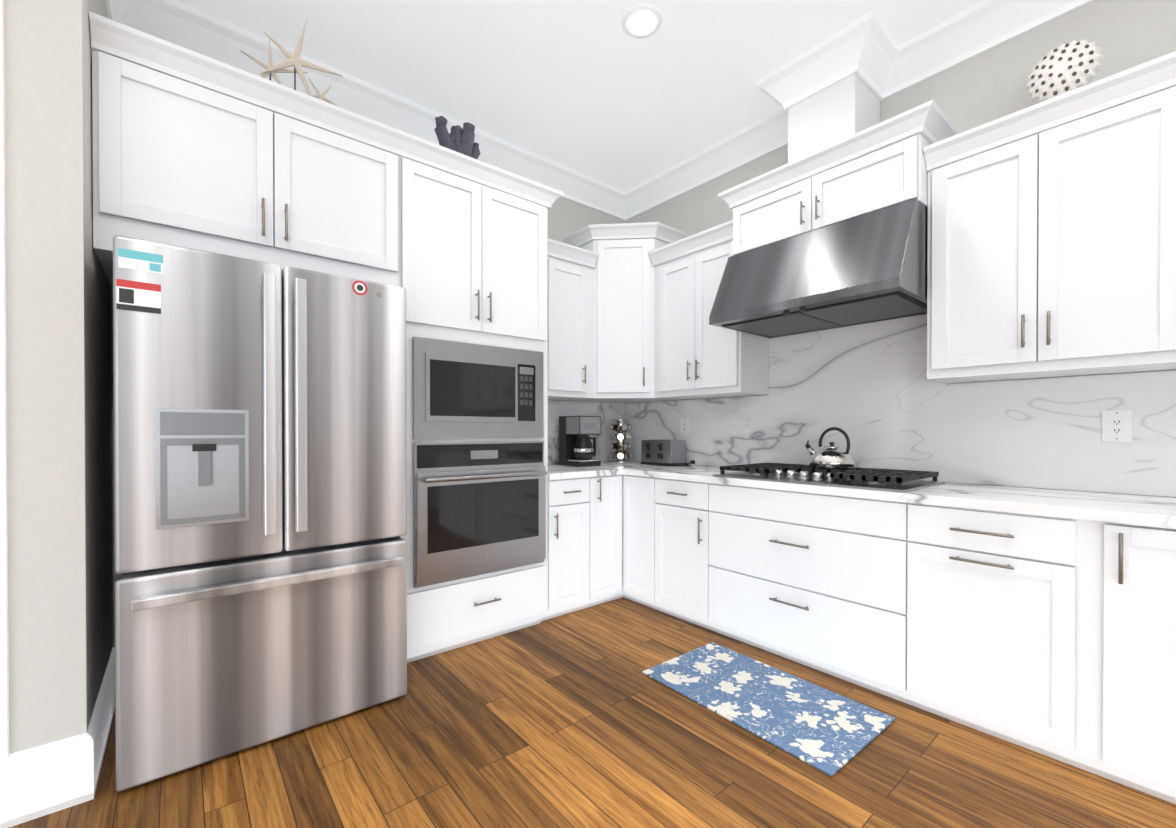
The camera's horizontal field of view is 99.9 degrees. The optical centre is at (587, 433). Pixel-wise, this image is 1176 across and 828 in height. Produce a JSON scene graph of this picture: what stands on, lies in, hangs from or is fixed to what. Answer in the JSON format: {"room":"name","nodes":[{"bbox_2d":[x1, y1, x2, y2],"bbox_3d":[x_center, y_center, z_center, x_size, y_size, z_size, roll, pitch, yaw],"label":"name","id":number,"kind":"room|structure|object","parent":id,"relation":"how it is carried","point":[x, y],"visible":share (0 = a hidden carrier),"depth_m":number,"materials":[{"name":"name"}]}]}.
{"room":"kitchen","nodes":[
{"label":"kitchen","id":0,"kind":"room"},
{"bbox_2d":[4,0,112,753],"bbox_3d":[-3.576,-0.392,0.562,4.330,3.120,0.980,0,0,-40],"label":"wall","id":1,"kind":"structure","parent":0,"point":[59,452],"depth_m":1.52,"materials":[{"name":"beige paint"}]},
{"bbox_2d":[0,0,8,827],"bbox_3d":[-2.201,-0.145,1.050,1.268,2.620,0.022,0,0,-40],"label":"door frame","id":2,"kind":"structure","parent":1,"relation":"attached to","point":[4,699],"depth_m":1.45,"materials":[{"name":"white paint"}]},
{"bbox_2d":[8,723,103,827],"bbox_3d":[-3.251,1.065,0.192,4.347,0.210,0.017,0,0,-40],"label":"baseboard","id":3,"kind":"structure","parent":1,"relation":"attached to","point":[50,778],"depth_m":1.52,"materials":[{"name":"white paint"}]},
{"bbox_2d":[87,647,114,752],"bbox_3d":[-1.847,1.055,1.891,0.017,0.210,0.810,0,0,-40],"label":"baseboard","id":4,"kind":"structure","parent":1,"relation":"attached to","point":[104,708],"depth_m":1.88,"materials":[{"name":"white paint"}]},
{"bbox_2d":[105,0,152,31],"bbox_3d":[-1.769,-1.880,1.865,0.126,0.160,0.660,0,0,-40],"label":"crown molding","id":5,"kind":"structure","parent":1,"relation":"attached to","point":[135,11],"depth_m":2.20,"materials":[{"name":"white paint"}]},
{"bbox_2d":[107,0,633,220],"bbox_3d":[-0.862,-1.888,3.156,3.170,0.160,0.126,0,0,-40],"label":"crown molding","id":6,"kind":"structure","parent":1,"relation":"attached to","point":[175,22],"depth_m":2.78,"materials":[{"name":"white paint"}]},
{"bbox_2d":[111,55,624,647],"bbox_3d":[-0.892,-0.409,3.319,3.320,3.120,0.150,0,0,-40],"label":"wall","id":7,"kind":"structure","parent":0,"point":[567,217],"depth_m":3.78,"materials":[{"name":"beige paint"}]},
{"bbox_2d":[89,15,396,287],"bbox_3d":[-1.508,-1.034,2.282,1.047,0.773,0.652,0,0,-40],"label":"upper cabinet","id":8,"kind":"object","parent":7,"relation":"attached to","point":[211,163],"depth_m":1.95,"materials":[{"name":"white paint"}]},
{"bbox_2d":[240,16,342,128],"bbox_3d":[-1.337,-1.631,2.262,0.416,0.594,0.100,0,0,-40],"label":"starfish","id":9,"kind":"object","parent":8,"relation":"on","point":[295,61],"visible":0.6,"depth_m":2.25,"materials":[{"name":"beige metal"}]},
{"bbox_2d":[548,238,599,399],"bbox_3d":[-0.278,-0.769,3.477,0.626,1.028,0.380,0,0,-40],"label":"upper cabinet","id":10,"kind":"object","parent":7,"relation":"attached to","point":[570,330],"visible":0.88,"depth_m":3.44,"materials":[{"name":"white paint"}]},
{"bbox_2d":[548,400,624,463],"bbox_3d":[-0.161,-0.011,3.821,1.236,0.483,0.008,0,0,-40],"label":"backsplash","id":11,"kind":"structure","parent":7,"relation":"attached to","point":[607,412],"depth_m":3.98,"materials":[{"name":"stone"}]},
{"bbox_2d":[551,421,558,437],"bbox_3d":[-0.245,-0.032,3.740,0.084,0.128,0.008,0,0,-40],"label":"outlet","id":12,"kind":"object","parent":11,"relation":"attached to","point":[554,429],"visible":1,"depth_m":3.73,"materials":[{"name":"white plastic"}]},
{"bbox_2d":[175,0,981,191],"bbox_3d":[-0.012,-1.992,-1.153,7.650,0.100,8.150,0,0,-40],"label":"ceiling","id":13,"kind":"structure","parent":0,"point":[591,89],"depth_m":2.58,"materials":[{"name":"white paint"}]},
{"bbox_2d":[621,5,662,38],"bbox_3d":[0.257,-1.959,2.359,0.196,0.008,0.196,0,0,-40],"label":"recessed light","id":14,"kind":"object","parent":13,"relation":"in","point":[641,21],"visible":1,"depth_m":2.35,"materials":[{"name":"white paint"}]},
{"bbox_2d":[755,11,892,127],"bbox_3d":[1.184,-1.885,2.578,0.152,0.160,0.609,0,0,-40],"label":"crown molding","id":15,"kind":"structure","parent":13,"relation":"attached to","point":[874,56],"depth_m":2.52,"materials":[{"name":"white paint"}]},
{"bbox_2d":[9,597,1175,827],"bbox_3d":[-0.012,1.228,-1.133,7.650,0.100,8.150,0,0,-40],"label":"floor","id":16,"kind":"structure","parent":0,"point":[577,719],"depth_m":1.71,"materials":[{"name":"brown wood"}]},
{"bbox_2d":[113,235,406,791],"bbox_3d":[-1.400,0.260,2.171,0.928,1.795,0.918,0,0,-40],"label":"refrigerator","id":17,"kind":"object","parent":16,"relation":"on","point":[260,502],"visible":1,"depth_m":1.78,"materials":[{"name":"grey metal"}]},
{"bbox_2d":[397,131,556,662],"bbox_3d":[-0.761,-0.136,2.888,0.870,2.578,0.678,0,0,-40],"label":"tall cabinet","id":18,"kind":"object","parent":16,"relation":"on","point":[472,257],"depth_m":2.60,"materials":[{"name":"white paint"}]},
{"bbox_2d":[434,116,479,174],"bbox_3d":[-0.713,-1.530,2.714,0.284,0.386,0.120,0,0,-40],"label":"coral","id":19,"kind":"object","parent":18,"relation":"on","point":[458,138],"visible":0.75,"depth_m":2.69,"materials":[{"name":"grey"}]},
{"bbox_2d":[541,478,580,620],"bbox_3d":[-0.293,0.713,3.309,0.377,0.876,0.632,0,0,-40],"label":"base cabinet","id":20,"kind":"object","parent":16,"relation":"on","point":[564,495],"depth_m":3.04,"materials":[{"name":"white paint"}]},
{"bbox_2d":[581,475,620,609],"bbox_3d":[-0.076,0.712,3.453,0.367,0.876,0.688,0,0,-40],"label":"base cabinet","id":21,"kind":"object","parent":16,"relation":"on","point":[600,495],"depth_m":3.23,"materials":[{"name":"white paint"}]},
{"bbox_2d":[548,464,619,479],"bbox_3d":[-0.213,0.254,3.361,0.570,0.038,0.651,0,0,-40],"label":"countertop","id":22,"kind":"structure","parent":21,"relation":"on","point":[555,471],"depth_m":3.18,"materials":[{"name":"stone"}]},
{"bbox_2d":[559,416,600,466],"bbox_3d":[-0.054,0.053,3.628,0.218,0.360,0.245,0,0,-40],"label":"coffee maker","id":23,"kind":"object","parent":22,"relation":"on","point":[577,448],"visible":1,"depth_m":3.56,"materials":[{"name":"black plastic"}]},
{"bbox_2d":[601,461,1175,528],"bbox_3d":[1.269,0.259,2.545,0.674,0.038,3.797,0,0,-40],"label":"countertop","id":24,"kind":"structure","parent":21,"relation":"on","point":[1148,511],"depth_m":1.94,"materials":[{"name":"stone"}]},
{"bbox_2d":[610,413,631,462],"bbox_3d":[0.264,0.034,3.979,0.178,0.394,0.178,0,0,-40],"label":"spice rack","id":25,"kind":"object","parent":24,"relation":"on","point":[620,437],"visible":1,"depth_m":3.93,"materials":[{"name":"silver metal"}]},
{"bbox_2d":[641,440,685,465],"bbox_3d":[0.552,0.139,3.680,0.188,0.186,0.300,0,0,-40],"label":"toaster","id":26,"kind":"object","parent":24,"relation":"on","point":[664,452],"visible":1,"depth_m":3.60,"materials":[{"name":"grey metal"}]},
{"bbox_2d":[679,460,694,465],"bbox_3d":[0.701,0.210,3.522,0.079,0.043,0.128,0,0,-40],"label":"power cord","id":27,"kind":"object","parent":26,"relation":"attached to","point":[691,462],"visible":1,"depth_m":3.50,"materials":[{"name":"black plastic"}]},
{"bbox_2d":[712,463,944,491],"bbox_3d":[1.213,0.212,2.582,0.550,0.055,0.950,0,0,-40],"label":"cooktop","id":28,"kind":"object","parent":24,"relation":"in","point":[894,480],"visible":0.98,"depth_m":2.41,"materials":[{"name":"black metal"}]},
{"bbox_2d":[805,427,854,468],"bbox_3d":[1.299,0.074,2.672,0.220,0.218,0.256,0,0,-40],"label":"kettle","id":29,"kind":"object","parent":28,"relation":"on","point":[831,456],"visible":1,"depth_m":2.59,"materials":[{"name":"silver metal"}]},
{"bbox_2d":[621,474,660,610],"bbox_3d":[0.562,0.713,3.392,0.688,0.876,0.367,0,0,-40],"label":"base cabinet","id":30,"kind":"object","parent":16,"relation":"on","point":[640,495],"depth_m":3.22,"materials":[{"name":"white paint"}]},
{"bbox_2d":[661,478,708,628],"bbox_3d":[0.776,0.714,3.177,0.632,0.876,0.463,0,0,-40],"label":"base cabinet","id":31,"kind":"object","parent":16,"relation":"on","point":[684,504],"depth_m":2.94,"materials":[{"name":"white paint"}]},
{"bbox_2d":[642,642,894,776],"bbox_3d":[0.752,1.151,2.190,0.536,0.011,0.910,0,0,-38],"label":"kitchen mat","id":32,"kind":"object","parent":16,"relation":"on","point":[828,732],"visible":1,"depth_m":2.08,"materials":[{"name":"blue fabric"}]},
{"bbox_2d":[709,483,924,709],"bbox_3d":[1.238,0.718,2.618,0.632,0.876,1.111,0,0,-40],"label":"base cabinet","id":33,"kind":"object","parent":16,"relation":"on","point":[833,585],"depth_m":2.29,"materials":[{"name":"white paint"}]},
{"bbox_2d":[925,504,1096,772],"bbox_3d":[1.723,0.721,2.032,0.632,0.876,0.530,0,0,-40],"label":"base cabinet","id":34,"kind":"object","parent":16,"relation":"on","point":[1053,637],"depth_m":1.78,"materials":[{"name":"white paint"}]},
{"bbox_2d":[1093,521,1175,803],"bbox_3d":[2.063,0.724,1.620,0.632,0.876,0.539,0,0,-40],"label":"base cabinet","id":35,"kind":"object","parent":16,"relation":"on","point":[1134,659],"depth_m":1.55,"materials":[{"name":"white paint"}]},
{"bbox_2d":[625,0,1175,497],"bbox_3d":[2.926,-0.396,1.188,0.150,3.120,8.000,0,0,-40],"label":"wall","id":36,"kind":"structure","parent":0,"point":[993,82],"depth_m":2.29,"materials":[{"name":"beige paint"}]},
{"bbox_2d":[561,222,688,402],"bbox_3d":[0.274,-0.873,3.736,0.682,1.233,0.682,0,0,-40],"label":"upper cabinet","id":37,"kind":"object","parent":36,"relation":"attached to","point":[624,320],"visible":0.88,"depth_m":3.56,"materials":[{"name":"white paint"}]},
{"bbox_2d":[621,120,787,215],"bbox_3d":[0.830,-1.890,3.479,0.150,0.160,1.484,0,0,-40],"label":"crown molding","id":38,"kind":"structure","parent":36,"relation":"attached to","point":[754,141],"depth_m":3.48,"materials":[{"name":"white paint"}]},
{"bbox_2d":[648,220,768,399],"bbox_3d":[0.794,-0.768,3.345,0.380,1.028,0.711,0,0,-40],"label":"upper cabinet","id":39,"kind":"object","parent":36,"relation":"attached to","point":[697,355],"visible":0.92,"depth_m":3.22,"materials":[{"name":"white paint"}]},
{"bbox_2d":[709,198,927,337],"bbox_3d":[1.231,-0.816,2.618,0.632,0.437,0.959,0,0,-40],"label":"range hood","id":40,"kind":"object","parent":36,"relation":"attached to","point":[868,267],"visible":0.94,"depth_m":2.39,"materials":[{"name":"silver metal"}]},
{"bbox_2d":[718,73,958,255],"bbox_3d":[1.296,-1.500,2.667,0.465,0.926,1.090,0,0,-40],"label":"upper cabinet","id":41,"kind":"object","parent":36,"relation":"attached to","point":[841,165],"visible":0.81,"depth_m":2.51,"materials":[{"name":"white paint"}]},
{"bbox_2d":[625,314,1175,496],"bbox_3d":[1.530,-0.186,2.753,0.008,0.846,3.790,0,0,-40],"label":"backsplash","id":42,"kind":"structure","parent":36,"relation":"attached to","point":[876,395],"depth_m":2.54,"materials":[{"name":"stone"}]},
{"bbox_2d":[680,417,688,434],"bbox_3d":[0.726,-0.057,3.712,0.008,0.128,0.084,0,0,-40],"label":"outlet","id":43,"kind":"object","parent":42,"relation":"attached to","point":[684,426],"visible":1,"depth_m":3.71,"materials":[{"name":"white plastic"}]},
{"bbox_2d":[1102,410,1131,441],"bbox_3d":[2.140,-0.031,2.001,0.008,0.128,0.084,0,0,-40],"label":"outlet","id":44,"kind":"object","parent":42,"relation":"attached to","point":[1116,425],"visible":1,"depth_m":2.00,"materials":[{"name":"white plastic"}]},
{"bbox_2d":[865,0,1093,99],"bbox_3d":[3.444,-1.871,0.317,0.150,0.160,6.009,0,0,-40],"label":"crown molding","id":45,"kind":"structure","parent":36,"relation":"attached to","point":[985,25],"depth_m":2.35,"materials":[{"name":"white paint"}]},
{"bbox_2d":[923,51,1175,382],"bbox_3d":[2.114,-0.759,1.748,0.380,1.028,1.500,0,0,-40],"label":"upper cabinet","id":46,"kind":"object","parent":36,"relation":"attached to","point":[1051,253],"visible":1,"depth_m":1.90,"materials":[{"name":"white paint"}]},
{"bbox_2d":[1025,39,1102,132],"bbox_3d":[1.904,-1.376,1.985,0.102,0.378,0.231,0,0,-40],"label":"shell sculpture","id":47,"kind":"object","parent":46,"relation":"on","point":[1066,68],"visible":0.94,"depth_m":1.95,"materials":[{"name":"white ceramic"}]}
]}

